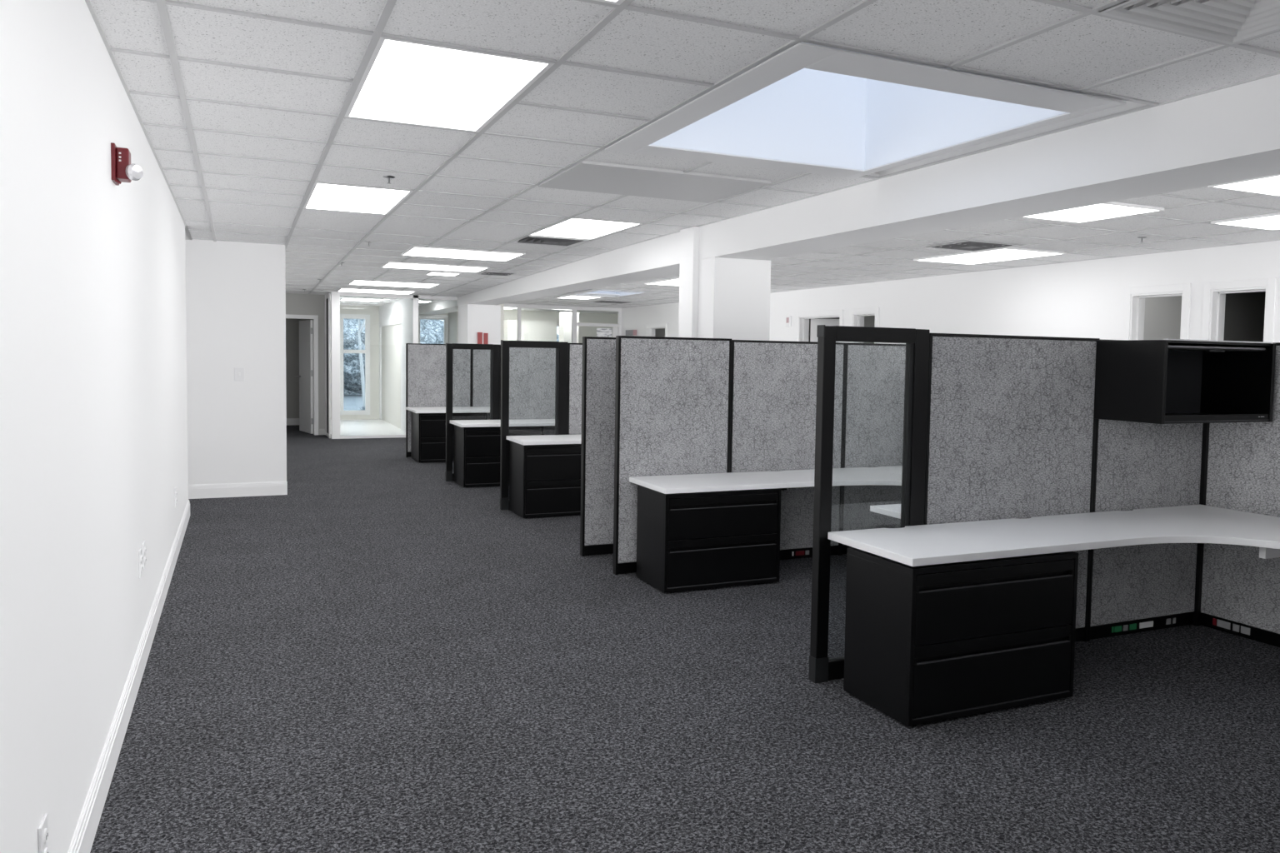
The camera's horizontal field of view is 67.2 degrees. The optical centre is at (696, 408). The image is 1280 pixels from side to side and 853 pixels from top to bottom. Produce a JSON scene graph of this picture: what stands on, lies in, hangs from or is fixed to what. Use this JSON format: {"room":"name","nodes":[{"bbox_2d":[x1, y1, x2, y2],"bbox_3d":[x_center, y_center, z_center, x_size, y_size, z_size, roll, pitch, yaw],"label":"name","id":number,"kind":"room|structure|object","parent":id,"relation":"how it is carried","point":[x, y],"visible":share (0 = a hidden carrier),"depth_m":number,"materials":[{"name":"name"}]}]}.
{"room":"open-plan office","nodes":[
{"label":"open-plan office","id":0,"kind":"room"},
{"bbox_2d":[0,0,188,852],"bbox_3d":[-2.202,-0.261,3.511,0.150,2.900,9.950,0,4,-25],"label":"wall","id":1,"kind":"structure","parent":0,"point":[93,399],"depth_m":2.56,"materials":[{"name":"white paint"}]},
{"bbox_2d":[37,814,48,852],"bbox_3d":[-1.443,0.968,2.124,0.011,0.117,0.075,0,4,-25],"label":"wall outlet","id":2,"kind":"object","parent":1,"relation":"attached to","point":[42,830],"visible":1,"depth_m":2.11,"materials":[{"name":"white plastic"}]},
{"bbox_2d":[110,142,143,185],"bbox_3d":[-2.046,-0.871,3.457,0.096,0.142,0.132,0,4,-25],"label":"fire alarm","id":3,"kind":"object","parent":1,"relation":"attached to","point":[122,171],"visible":1,"depth_m":3.41,"materials":[{"name":"red plastic"}]},
{"bbox_2d":[67,500,189,852],"bbox_3d":[-2.184,1.114,3.691,0.014,0.135,9.800,0,4,-25],"label":"baseboard","id":4,"kind":"structure","parent":1,"relation":"attached to","point":[83,837],"depth_m":3.42,"materials":[{"name":"white"}]},
{"bbox_2d":[138,548,142,578],"bbox_3d":[-2.436,0.676,4.209,0.011,0.120,0.080,0,4,-25],"label":"wall outlet","id":5,"kind":"object","parent":1,"relation":"attached to","point":[140,552],"visible":1,"depth_m":4.17,"materials":[{"name":"white plastic"}]},
{"bbox_2d":[185,239,286,484],"bbox_3d":[-5.650,-0.602,8.560,3.650,2.900,0.150,0,4,-25],"label":"wall","id":6,"kind":"structure","parent":0,"point":[236,292],"depth_m":9.10,"materials":[{"name":"white paint"}]},
{"bbox_2d":[188,481,287,499],"bbox_3d":[-5.569,0.785,8.596,3.504,0.130,0.014,0,4,-25],"label":"baseboard","id":7,"kind":"structure","parent":6,"relation":"attached to","point":[274,488],"depth_m":9.15,"materials":[{"name":"white"}]},
{"bbox_2d":[234,367,244,380],"bbox_3d":[-4.341,-0.330,9.110,0.086,0.127,0.012,0,4,-25],"label":"light switch","id":8,"kind":"object","parent":6,"relation":"attached to","point":[238,372],"visible":1,"depth_m":9.11,"materials":[{"name":"white plastic"}]},
{"bbox_2d":[285,318,313,418],"bbox_3d":[-7.231,-0.934,16.766,1.140,2.600,2.300,0,4,-25],"label":"wall","id":9,"kind":"structure","parent":0,"point":[292,325],"depth_m":17.79,"materials":[{"name":"grey paint"}]},
{"bbox_2d":[285,293,324,434],"bbox_3d":[-6.619,-1.015,15.710,1.040,2.900,0.120,0,4,-25],"label":"wall","id":10,"kind":"structure","parent":0,"point":[296,303],"depth_m":15.81,"materials":[{"name":"grey paint"}]},
{"bbox_2d":[285,314,318,434],"bbox_3d":[-6.663,-0.553,15.718,0.861,1.975,0.160,0,4,-25],"label":"door frame","id":11,"kind":"structure","parent":10,"relation":"in","point":[315,317],"depth_m":15.81,"materials":[{"name":"white wood"}]},
{"bbox_2d":[295,320,313,434],"bbox_3d":[-6.654,-0.548,16.221,0.145,1.890,0.783,-1,4,-36],"label":"door","id":12,"kind":"structure","parent":11,"relation":"attached to","point":[306,327],"depth_m":16.17,"materials":[{"name":"white"}]},
{"bbox_2d":[330,305,448,414],"bbox_3d":[-6.440,-1.232,19.697,2.810,2.900,0.180,0,4,-25],"label":"wall","id":13,"kind":"structure","parent":0,"point":[373,311],"depth_m":19.54,"materials":[{"name":"white paint"}]},
{"bbox_2d":[340,314,369,414],"bbox_3d":[-6.923,-0.892,19.416,0.600,2.035,0.110,0,4,-25],"label":"window","id":14,"kind":"structure","parent":13,"relation":"in","point":[367,317],"depth_m":19.43,"materials":[{"name":"white"}]},
{"bbox_2d":[340,414,379,419],"bbox_3d":[-7.041,0.171,19.392,1.200,0.110,0.014,0,4,-25],"label":"baseboard","id":15,"kind":"structure","parent":13,"relation":"attached to","point":[371,416],"depth_m":19.48,"materials":[{"name":"white paint"}]},
{"bbox_2d":[418,315,448,344],"bbox_3d":[-5.534,-0.922,20.075,0.675,2.070,0.110,0,4,-25],"label":"window","id":16,"kind":"structure","parent":13,"relation":"in","point":[445,318],"depth_m":20.07,"materials":[{"name":"white"}]},
{"bbox_2d":[379,298,419,432],"bbox_3d":[-5.532,-1.106,17.707,0.100,2.900,4.200,0,4,-25],"label":"wall","id":17,"kind":"structure","parent":0,"point":[400,312],"depth_m":16.85,"materials":[{"name":"white paint"}]},
{"bbox_2d":[381,324,400,429],"bbox_3d":[-5.778,-0.640,18.258,0.040,1.900,2.850,0,4,-25],"label":"door","id":18,"kind":"structure","parent":17,"relation":"in","point":[391,335],"depth_m":18.28,"materials":[{"name":"white paint"}]},
{"bbox_2d":[448,303,504,343],"bbox_3d":[-4.255,-1.114,18.259,0.100,2.900,4.300,0,4,-25],"label":"wall","id":19,"kind":"structure","parent":0,"point":[452,327],"depth_m":19.50,"materials":[{"name":"white paint"}]},
{"bbox_2d":[504,194,1279,308],"bbox_3d":[1.005,-1.614,11.023,3.924,0.012,20.624,0,4,-25],"label":"grid","id":20,"kind":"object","parent":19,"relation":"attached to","point":[1207,201],"depth_m":8.71,"materials":[{"name":"silver metal"}]},
{"bbox_2d":[458,304,500,344],"bbox_3d":[-3.577,-0.602,15.758,0.530,2.177,0.750,0,4,-25],"label":"wall column","id":21,"kind":"structure","parent":0,"point":[473,319],"depth_m":15.40,"materials":[{"name":"white paint"}]},
{"bbox_2d":[477,332,488,344],"bbox_3d":[-3.426,-1.122,15.365,0.165,0.205,0.032,0,4,-25],"label":"fire alarm","id":22,"kind":"object","parent":21,"relation":"attached to","point":[482,338],"visible":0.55,"depth_m":15.35,"materials":[{"name":"red plastic"}]},
{"bbox_2d":[504,310,617,343],"bbox_3d":[-3.253,-1.389,23.543,4.850,2.900,0.200,0,4,-25],"label":"wall","id":23,"kind":"structure","parent":0,"point":[540,316],"depth_m":23.59,"materials":[{"name":"white paint"}]},
{"bbox_2d":[503,320,556,341],"bbox_3d":[-3.981,-0.997,22.833,1.180,2.170,0.500,0,4,-25],"label":"window","id":24,"kind":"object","parent":23,"relation":"in","point":[530,330],"visible":0.29,"depth_m":22.57,"materials":[{"name":"glass"}]},
{"bbox_2d":[559,311,579,343],"bbox_3d":[-2.942,-1.029,22.022,0.360,2.360,0.350,0,4,-25],"label":"pier","id":25,"kind":"object","parent":23,"relation":"in","point":[565,318],"visible":0.29,"depth_m":21.80,"materials":[{"name":"white paint"}]},
{"bbox_2d":[504,308,617,314],"bbox_3d":[-2.631,-2.306,22.216,4.650,0.040,2.620,0,4,-25],"label":"ceiling","id":26,"kind":"structure","parent":0,"point":[522,309],"depth_m":22.78,"materials":[{"name":"white paint"}]},
{"bbox_2d":[90,419,1279,852],"bbox_3d":[-0.382,0.839,11.074,15.600,0.092,26.600,0,4,-25],"label":"floor","id":27,"kind":"structure","parent":0,"point":[376,654],"depth_m":3.77,"materials":[{"name":"grey carpet"}]},
{"bbox_2d":[325,293,330,438],"bbox_3d":[-5.990,-0.701,15.585,0.035,2.310,0.680,0,4,-25],"label":"sidelight","id":28,"kind":"object","parent":27,"relation":"on","point":[327,356],"visible":1,"depth_m":15.58,"materials":[{"name":"white"}]},
{"bbox_2d":[330,291,457,439],"bbox_3d":[-4.911,-0.696,15.655,1.965,2.330,0.120,0,4,-25],"label":"glass screen","id":29,"kind":"object","parent":27,"relation":"on","point":[335,297],"visible":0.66,"depth_m":15.25,"materials":[{"name":"white"}]},
{"bbox_2d":[405,343,471,457],"bbox_3d":[-3.481,-0.117,12.974,0.863,1.520,0.052,0,4,-25],"label":"panel","id":30,"kind":"object","parent":27,"relation":"on","point":[425,363],"visible":0.63,"depth_m":12.89,"materials":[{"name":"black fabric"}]},
{"bbox_2d":[410,411,486,462],"bbox_3d":[-3.258,0.350,12.614,0.866,0.636,0.602,0,4,-25],"label":"file cabinet","id":31,"kind":"object","parent":27,"relation":"on","point":[427,430],"visible":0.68,"depth_m":12.26,"materials":[{"name":"black metal"}]},
{"bbox_2d":[405,406,489,413],"bbox_3d":[-2.236,0.051,12.508,2.723,0.064,1.865,0,4,-25],"label":"countertop","id":32,"kind":"structure","parent":31,"relation":"on","point":[436,409],"depth_m":12.39,"materials":[{"name":"white laminate"}]},
{"bbox_2d":[445,343,499,481],"bbox_3d":[-2.474,0.036,10.612,0.587,1.512,0.056,0,4,-25],"label":"glazed panel","id":33,"kind":"object","parent":27,"relation":"on","point":[494,349],"visible":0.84,"depth_m":10.51,"materials":[{"name":"black metal"}]},
{"bbox_2d":[471,349,489,419],"bbox_3d":[-2.252,-0.117,13.558,1.855,1.500,0.052,0,4,-25],"label":"panel","id":34,"kind":"object","parent":27,"relation":"on","point":[480,358],"visible":0.05,"depth_m":13.18,"materials":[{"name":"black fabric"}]},
{"bbox_2d":[453,425,543,487],"bbox_3d":[-2.154,0.491,10.419,0.856,0.636,0.522,0,4,-25],"label":"file cabinet","id":35,"kind":"object","parent":27,"relation":"on","point":[477,451],"visible":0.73,"depth_m":10.11,"materials":[{"name":"black metal"}]},
{"bbox_2d":[450,419,554,427],"bbox_3d":[-1.159,0.191,10.327,2.650,0.064,1.592,0,4,-25],"label":"countertop","id":36,"kind":"structure","parent":35,"relation":"on","point":[516,422],"depth_m":10.28,"materials":[{"name":"white laminate"}]},
{"bbox_2d":[500,345,555,434],"bbox_3d":[-1.260,0.029,11.189,2.098,1.505,0.052,0,4,-25],"label":"panel","id":37,"kind":"object","parent":27,"relation":"on","point":[532,371],"visible":0.08,"depth_m":10.86,"materials":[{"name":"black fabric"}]},
{"bbox_2d":[500,340,568,509],"bbox_3d":[-1.487,0.145,8.776,0.613,1.532,0.056,0,4,-25],"label":"glazed panel","id":38,"kind":"object","parent":27,"relation":"on","point":[561,382],"visible":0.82,"depth_m":8.68,"materials":[{"name":"black metal"}]},
{"bbox_2d":[509,440,581,518],"bbox_3d":[-1.193,0.611,8.599,0.866,0.632,0.482,0,4,-25],"label":"file cabinet","id":39,"kind":"object","parent":27,"relation":"on","point":[545,480],"visible":0.59,"depth_m":8.32,"materials":[{"name":"black metal"}]},
{"bbox_2d":[506,435,581,445],"bbox_3d":[-0.217,0.311,8.460,2.553,0.064,1.605,0,4,-25],"label":"countertop","id":40,"kind":"structure","parent":39,"relation":"on","point":[542,439],"depth_m":8.35,"materials":[{"name":"white laminate"}]},
{"bbox_2d":[504,304,621,343],"bbox_3d":[-2.927,-0.991,20.651,2.750,2.436,0.060,0,4,-25],"label":"glass screen","id":41,"kind":"object","parent":27,"relation":"on","point":[617,328],"visible":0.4,"depth_m":20.71,"materials":[{"name":"silver metal"}]},
{"bbox_2d":[596,328,611,337],"bbox_3d":[-2.026,-1.671,21.026,0.350,0.185,0.008,0,4,-25],"label":"notice sheet","id":42,"kind":"object","parent":41,"relation":"attached to","point":[600,332],"visible":0.86,"depth_m":21.02,"materials":[{"name":"white paper"}]},
{"bbox_2d":[566,343,582,434],"bbox_3d":[-0.313,0.141,9.334,1.982,1.520,0.052,0,4,-25],"label":"panel","id":43,"kind":"object","parent":27,"relation":"on","point":[574,350],"visible":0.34,"depth_m":8.90,"materials":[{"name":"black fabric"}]},
{"bbox_2d":[580,336,615,556],"bbox_3d":[-0.443,0.264,6.889,0.792,1.541,0.052,0,4,-25],"label":"panel","id":44,"kind":"object","parent":27,"relation":"on","point":[598,375],"visible":0.47,"depth_m":6.74,"materials":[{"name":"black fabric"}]},
{"bbox_2d":[613,335,731,574],"bbox_3d":[-0.154,0.299,6.347,0.812,1.541,0.052,0,4,-25],"label":"panel","id":45,"kind":"object","parent":27,"relation":"on","point":[672,395],"visible":0.81,"depth_m":6.27,"materials":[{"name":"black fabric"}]},
{"bbox_2d":[678,226,699,337],"bbox_3d":[-0.070,-0.225,7.728,0.070,2.436,0.260,0,4,-25],"label":"column","id":46,"kind":"structure","parent":27,"relation":"on","point":[689,237],"depth_m":7.62,"materials":[{"name":"white paint"}]},
{"bbox_2d":[635,485,781,592],"bbox_3d":[0.072,0.791,6.062,0.790,0.598,0.452,0,4,-25],"label":"file cabinet","id":47,"kind":"object","parent":27,"relation":"on","point":[693,541],"visible":1,"depth_m":5.86,"materials":[{"name":"black metal"}]},
{"bbox_2d":[629,465,902,494],"bbox_3d":[0.989,0.503,6.043,2.452,0.064,1.490,0,4,-25],"label":"desktop","id":48,"kind":"structure","parent":47,"relation":"on","point":[879,476],"depth_m":6.18,"materials":[{"name":"white laminate"}]},
{"bbox_2d":[729,340,845,559],"bbox_3d":[0.628,0.295,6.718,0.915,1.534,0.052,0,4,-25],"label":"panel","id":49,"kind":"object","parent":27,"relation":"on","point":[773,383],"visible":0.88,"depth_m":6.68,"materials":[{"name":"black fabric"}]},
{"bbox_2d":[808,325,929,683],"bbox_3d":[0.776,0.417,4.301,0.569,1.564,0.056,0,4,-25],"label":"glazed panel","id":50,"kind":"object","parent":27,"relation":"on","point":[822,668],"visible":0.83,"depth_m":4.21,"materials":[{"name":"black metal"}]},
{"bbox_2d":[840,342,905,555],"bbox_3d":[1.406,0.289,7.088,0.805,1.534,0.052,0,4,-25],"label":"panel","id":51,"kind":"object","parent":27,"relation":"on","point":[875,372],"visible":0.48,"depth_m":6.99,"materials":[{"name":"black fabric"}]},
{"bbox_2d":[843,547,1078,726],"bbox_3d":[1.113,0.907,4.058,0.864,0.624,0.442,0,4,-25],"label":"file cabinet","id":52,"kind":"object","parent":27,"relation":"on","point":[929,643],"visible":1,"depth_m":3.85,"materials":[{"name":"black metal"}]},
{"bbox_2d":[827,505,1279,566],"bbox_3d":[2.051,0.627,3.838,2.386,0.094,1.890,0,4,-25],"label":"desktop","id":53,"kind":"structure","parent":52,"relation":"on","point":[933,544],"depth_m":4.23,"materials":[{"name":"white laminate"}]},
{"bbox_2d":[923,333,1099,642],"bbox_3d":[1.516,0.420,4.653,1.065,1.545,0.052,0,4,-25],"label":"panel","id":54,"kind":"object","parent":27,"relation":"on","point":[1011,423],"visible":0.66,"depth_m":4.60,"materials":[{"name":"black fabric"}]},
{"bbox_2d":[870,504,900,519],"bbox_3d":[1.822,0.570,5.209,1.663,0.076,0.666,0,4,-25],"label":"countertop","id":55,"kind":"structure","parent":54,"relation":"attached to","point":[892,510],"depth_m":5.06,"materials":[{"name":"white laminate"}]},
{"bbox_2d":[1087,339,1203,641],"bbox_3d":[2.367,0.415,5.058,0.815,1.540,0.052,0,4,-25],"label":"panel","id":56,"kind":"object","parent":27,"relation":"on","point":[1137,588],"visible":0.55,"depth_m":5.03,"materials":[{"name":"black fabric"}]},
{"bbox_2d":[1093,339,1276,424],"bbox_3d":[2.444,-0.142,4.809,0.800,0.398,0.396,0,4,-25],"label":"overhead cabinet","id":57,"kind":"object","parent":56,"relation":"attached to","point":[1165,381],"visible":1,"depth_m":4.79,"materials":[{"name":"black metal"}]},
{"bbox_2d":[1165,413,1260,424],"bbox_3d":[2.438,0.046,4.825,0.756,0.022,0.384,0,4,-25],"label":"shelf","id":58,"kind":"object","parent":57,"relation":"attached to","point":[1170,418],"depth_m":4.65,"materials":[{"name":"black metal"}]},
{"bbox_2d":[1194,423,1209,626],"bbox_3d":[2.741,0.419,5.194,0.018,1.530,0.020,0,4,-25],"label":"post","id":59,"kind":"object","parent":27,"relation":"on","point":[1206,426],"visible":0.64,"depth_m":5.20,"materials":[{"name":"black metal"}]},
{"bbox_2d":[1200,342,1279,647],"bbox_3d":[2.994,0.443,4.748,0.052,1.540,1.043,0,4,-25],"label":"panel","id":60,"kind":"object","parent":27,"relation":"on","point":[1240,596],"visible":0.55,"depth_m":5.00,"materials":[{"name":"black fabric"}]},
{"bbox_2d":[90,0,1279,305],"bbox_3d":[-3.037,-1.562,9.704,3.675,0.149,21.682,0,4,-25],"label":"ceiling","id":61,"kind":"structure","parent":0,"point":[1091,49],"depth_m":3.65,"materials":[{"name":"tile"}]},
{"bbox_2d":[303,182,413,214],"bbox_3d":[-2.326,-1.433,6.527,0.586,0.030,1.202,0,4,-25],"label":"recessed light","id":62,"kind":"object","parent":61,"relation":"in","point":[322,196],"visible":0.8,"depth_m":6.48,"materials":[{"name":"white plastic"}]},
{"bbox_2d":[340,297,384,301],"bbox_3d":[-5.975,-1.954,17.110,0.680,0.036,0.800,0,4,-25],"label":"recessed light","id":63,"kind":"object","parent":61,"relation":"in","point":[345,298],"visible":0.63,"depth_m":17.01,"materials":[{"name":"white"}]},
{"bbox_2d":[336,287,415,294],"bbox_3d":[-4.952,-1.829,14.831,1.090,0.046,0.700,0,4,-25],"label":"ceiling light","id":64,"kind":"object","parent":61,"relation":"attached to","point":[342,289],"visible":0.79,"depth_m":14.78,"materials":[{"name":"white plastic"}]},
{"bbox_2d":[338,289,414,294],"bbox_3d":[-4.953,-1.825,14.831,1.054,0.033,0.664,0,4,-25],"label":"diffuser","id":65,"kind":"object","parent":64,"relation":"attached to","point":[366,291],"depth_m":14.80,"materials":[{"name":"white plastic"}]},
{"bbox_2d":[347,280,439,288],"bbox_3d":[-4.249,-1.762,13.456,1.140,0.047,0.790,0,4,-25],"label":"ceiling light","id":66,"kind":"object","parent":61,"relation":"attached to","point":[363,282],"visible":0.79,"depth_m":13.43,"materials":[{"name":"white plastic"}]},
{"bbox_2d":[380,261,489,272],"bbox_3d":[-3.022,-1.648,11.085,1.120,0.045,0.630,0,4,-25],"label":"ceiling light","id":67,"kind":"object","parent":61,"relation":"attached to","point":[389,264],"visible":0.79,"depth_m":11.04,"materials":[{"name":"white plastic"}]},
{"bbox_2d":[425,270,461,276],"bbox_3d":[-3.138,-1.683,11.877,0.370,0.042,0.400,0,4,-25],"label":"ceiling light","id":68,"kind":"object","parent":61,"relation":"attached to","point":[434,273],"visible":0.67,"depth_m":11.83,"materials":[{"name":"white plastic"}]},
{"bbox_2d":[427,272,457,275],"bbox_3d":[-3.138,-1.679,11.877,0.334,0.028,0.364,0,4,-25],"label":"diffuser","id":69,"kind":"object","parent":68,"relation":"attached to","point":[428,273],"depth_m":11.84,"materials":[{"name":"white"}]},
{"bbox_2d":[344,36,554,132],"bbox_3d":[-1.017,-1.257,3.776,0.586,0.030,1.195,0,4,-25],"label":"recessed light","id":70,"kind":"object","parent":61,"relation":"in","point":[403,82],"visible":0.76,"depth_m":3.67,"materials":[{"name":"white plastic"}]},
{"bbox_2d":[400,245,525,261],"bbox_3d":[-2.380,-1.585,9.759,1.100,0.047,0.780,0,4,-25],"label":"ceiling light","id":71,"kind":"object","parent":61,"relation":"attached to","point":[416,251],"visible":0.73,"depth_m":9.71,"materials":[{"name":"white plastic"}]},
{"bbox_2d":[477,270,517,276],"bbox_3d":[-2.448,-1.697,11.788,0.400,0.095,0.450,0,4,-25],"label":"ceiling vent","id":72,"kind":"object","parent":61,"relation":"in","point":[493,273],"visible":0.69,"depth_m":11.71,"materials":[{"name":"grey metal"}]},
{"bbox_2d":[510,235,589,246],"bbox_3d":[-1.327,-1.553,8.684,0.586,0.095,0.585,0,4,-25],"label":"ceiling vent","id":73,"kind":"object","parent":61,"relation":"in","point":[530,239],"visible":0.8,"depth_m":8.66,"materials":[{"name":"grey metal"}]},
{"bbox_2d":[530,218,641,239],"bbox_3d":[-0.934,-1.482,7.858,0.586,0.030,1.200,0,4,-25],"label":"recessed light","id":74,"kind":"object","parent":61,"relation":"in","point":[577,223],"visible":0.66,"depth_m":7.81,"materials":[{"name":"white plastic"}]},
{"bbox_2d":[538,160,771,203],"bbox_3d":[-0.264,-1.333,5.685,1.147,0.016,0.830,0,4,-25],"label":"access panel","id":75,"kind":"object","parent":61,"relation":"attached to","point":[585,176],"visible":1,"depth_m":5.60,"materials":[{"name":"grey"}]},
{"bbox_2d":[85,0,1279,306],"bbox_3d":[-3.038,-1.550,9.704,3.699,0.138,21.706,0,4,-25],"label":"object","id":76,"kind":"structure","parent":61,"relation":"attached to","point":[388,7],"depth_m":3.95,"materials":[{"name":"silver metal"}]},
{"bbox_2d":[605,41,1125,178],"bbox_3d":[0.624,-2.377,4.149,1.475,2.306,1.820,0,4,-25],"label":"skylight","id":77,"kind":"object","parent":61,"relation":"attached to","point":[808,107],"visible":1,"depth_m":4.73,"materials":[{"name":"glass"}]},
{"bbox_2d":[1097,0,1279,44],"bbox_3d":[1.549,-1.175,2.637,0.586,0.089,0.589,0,4,-25],"label":"ceiling vent","id":78,"kind":"object","parent":61,"relation":"in","point":[1228,22],"visible":1,"depth_m":2.81,"materials":[{"name":"white metal"}]},
{"bbox_2d":[697,256,770,340],"bbox_3d":[0.228,-0.089,7.717,0.495,2.177,0.530,0,4,-25],"label":"wall column","id":79,"kind":"structure","parent":0,"point":[734,293],"depth_m":7.44,"materials":[{"name":"white paint"}]},
{"bbox_2d":[418,74,1279,314],"bbox_3d":[-1.078,-1.711,10.359,0.430,0.723,21.200,0,4,-25],"label":"beam","id":80,"kind":"structure","parent":0,"point":[1230,134],"depth_m":4.61,"materials":[{"name":"white paint"}]},
{"bbox_2d":[863,315,874,343],"bbox_3d":[3.800,-0.541,13.198,2.700,2.600,1.800,0,4,-25],"label":"wall","id":81,"kind":"structure","parent":0,"point":[869,321],"depth_m":13.38,"materials":[{"name":"grey paint"}]},
{"bbox_2d":[513,185,1279,308],"bbox_3d":[1.005,-1.627,11.022,3.900,0.023,20.600,0,4,-25],"label":"ceiling","id":82,"kind":"structure","parent":0,"point":[1211,211],"depth_m":8.22,"materials":[{"name":"tile"}]},
{"bbox_2d":[555,295,603,299],"bbox_3d":[-2.111,-2.017,17.224,0.600,0.040,0.900,0,4,-25],"label":"recessed light","id":83,"kind":"object","parent":82,"relation":"in","point":[567,296],"visible":0.64,"depth_m":17.19,"materials":[{"name":"white plastic"}]},
{"bbox_2d":[558,295,598,299],"bbox_3d":[-2.111,-2.013,17.224,0.564,0.027,0.864,0,4,-25],"label":"diffuser","id":84,"kind":"object","parent":83,"relation":"attached to","point":[562,297],"depth_m":17.23,"materials":[{"name":"white plastic"}]},
{"bbox_2d":[562,289,661,298],"bbox_3d":[-1.422,-3.069,15.988,1.200,2.306,1.600,0,4,-25],"label":"skylight","id":85,"kind":"object","parent":82,"relation":"attached to","point":[625,294],"visible":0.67,"depth_m":16.30,"materials":[{"name":"white paint"}]},
{"bbox_2d":[644,277,679,285],"bbox_3d":[-0.191,-1.762,13.246,0.650,0.040,1.250,0,4,-25],"label":"recessed light","id":86,"kind":"object","parent":82,"relation":"in","point":[672,282],"visible":0.23,"depth_m":13.37,"materials":[{"name":"white plastic"}]},
{"bbox_2d":[649,279,679,285],"bbox_3d":[-0.191,-1.759,13.246,0.614,0.027,1.214,0,4,-25],"label":"diffuser","id":87,"kind":"object","parent":86,"relation":"attached to","point":[667,282],"depth_m":13.37,"materials":[{"name":"white plastic"}]},
{"bbox_2d":[923,240,1019,251],"bbox_3d":[2.441,-1.482,8.526,0.590,0.095,0.610,0,4,-25],"label":"ceiling vent","id":88,"kind":"object","parent":82,"relation":"in","point":[972,246],"visible":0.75,"depth_m":8.49,"materials":[{"name":"grey metal"}]},
{"bbox_2d":[913,247,1066,264],"bbox_3d":[2.815,-1.492,9.324,0.750,0.040,1.290,0,4,-25],"label":"recessed light","id":89,"kind":"object","parent":82,"relation":"in","point":[1007,253],"visible":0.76,"depth_m":9.24,"materials":[{"name":"white plastic"}]},
{"bbox_2d":[1022,201,1164,223],"bbox_3d":[2.634,-1.337,6.475,0.615,0.040,0.710,0,4,-25],"label":"recessed light","id":90,"kind":"object","parent":82,"relation":"in","point":[1108,210],"visible":0.5,"depth_m":6.45,"materials":[{"name":"white plastic"}]},
{"bbox_2d":[1207,174,1279,196],"bbox_3d":[3.442,-1.241,4.985,0.615,0.040,1.280,0,4,-25],"label":"recessed light","id":91,"kind":"object","parent":82,"relation":"in","point":[1268,185],"visible":0.76,"depth_m":5.39,"materials":[{"name":"white plastic"}]},
{"bbox_2d":[1210,212,1279,230],"bbox_3d":[4.231,-1.306,6.416,0.670,0.040,1.250,0,4,-25],"label":"recessed light","id":92,"kind":"object","parent":82,"relation":"in","point":[1271,222],"visible":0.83,"depth_m":6.76,"materials":[{"name":"white plastic"}]},
{"bbox_2d":[621,240,1279,344],"bbox_3d":[2.816,-0.640,11.947,0.150,2.900,20.600,0,4,-25],"label":"wall","id":93,"kind":"structure","parent":0,"point":[1083,299],"depth_m":10.24,"materials":[{"name":"white paint"}]},
{"bbox_2d":[645,323,667,336],"bbox_3d":[-0.760,-0.697,19.465,0.178,2.056,1.062,0,4,-25],"label":"door","id":94,"kind":"structure","parent":93,"relation":"in","point":[650,328],"depth_m":19.60,"materials":[{"name":"white"}]},
{"bbox_2d":[795,310,843,342],"bbox_3d":[1.828,-0.372,14.023,0.178,2.101,1.232,0,4,-25],"label":"door frame","id":95,"kind":"structure","parent":93,"relation":"in","point":[802,318],"depth_m":14.35,"materials":[{"name":"white"}]},
{"bbox_2d":[808,319,839,342],"bbox_3d":[2.059,-0.353,14.492,0.770,2.000,0.041,1,3,5],"label":"door leaf","id":96,"kind":"structure","parent":95,"relation":"attached to","point":[814,322],"depth_m":14.45,"materials":[{"name":"white wood"}]},
{"bbox_2d":[849,307,879,343],"bbox_3d":[2.310,-0.307,13.008,0.178,2.101,0.642,0,4,-25],"label":"door frame","id":97,"kind":"structure","parent":93,"relation":"in","point":[857,316],"depth_m":13.06,"materials":[{"name":"white wood"}]},
{"bbox_2d":[1123,283,1191,339],"bbox_3d":[4.270,-0.063,8.887,0.178,2.138,0.692,0,4,-25],"label":"door frame","id":98,"kind":"structure","parent":93,"relation":"in","point":[1134,304],"depth_m":8.98,"materials":[{"name":"white wood"}]},
{"bbox_2d":[1201,277,1276,342],"bbox_3d":[4.613,-0.016,8.166,0.178,2.136,0.642,0,4,-25],"label":"door frame","id":99,"kind":"structure","parent":93,"relation":"in","point":[1214,293],"depth_m":8.22,"materials":[{"name":"white wood"}]},
{"bbox_2d":[1143,295,1181,339],"bbox_3d":[5.336,-0.335,9.970,2.700,2.600,1.960,0,4,-25],"label":"wall","id":100,"kind":"structure","parent":0,"point":[1162,315],"depth_m":10.88,"materials":[{"name":"grey paint"}]},
{"bbox_2d":[1223,291,1265,341],"bbox_3d":[6.090,-0.234,8.383,2.700,2.600,1.720,0,4,-25],"label":"wall","id":101,"kind":"structure","parent":0,"point":[1244,312],"depth_m":8.64,"materials":[{"name":"grey paint"}]},
{"label":"outside","id":102,"kind":"structure","parent":0,"visible":0},
{"bbox_2d":[343,395,363,410],"bbox_3d":[-14.965,-0.678,43.141,70.000,0.100,49.300,0,4,-25],"label":"ground","id":103,"kind":"structure","parent":102,"point":[351,402],"depth_m":34.84,"materials":[{"name":"grey snow"}]},
{"bbox_2d":[357,319,364,406],"bbox_3d":[-8.431,-3.158,24.931,4.229,7.103,2.474,0,3,-11],"label":"bare tree","id":104,"kind":"object","parent":103,"relation":"on","point":[360,328],"visible":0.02,"depth_m":26.05,"materials":[{"name":"grey plant"}]},
{"bbox_2d":[343,318,443,394],"bbox_3d":[-17.318,-3.624,41.515,14.488,7.917,9.688,0,4,-25],"label":"shrub","id":105,"kind":"object","parent":103,"relation":"on","point":[431,331],"visible":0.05,"depth_m":39.56,"materials":[{"name":"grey plant"}]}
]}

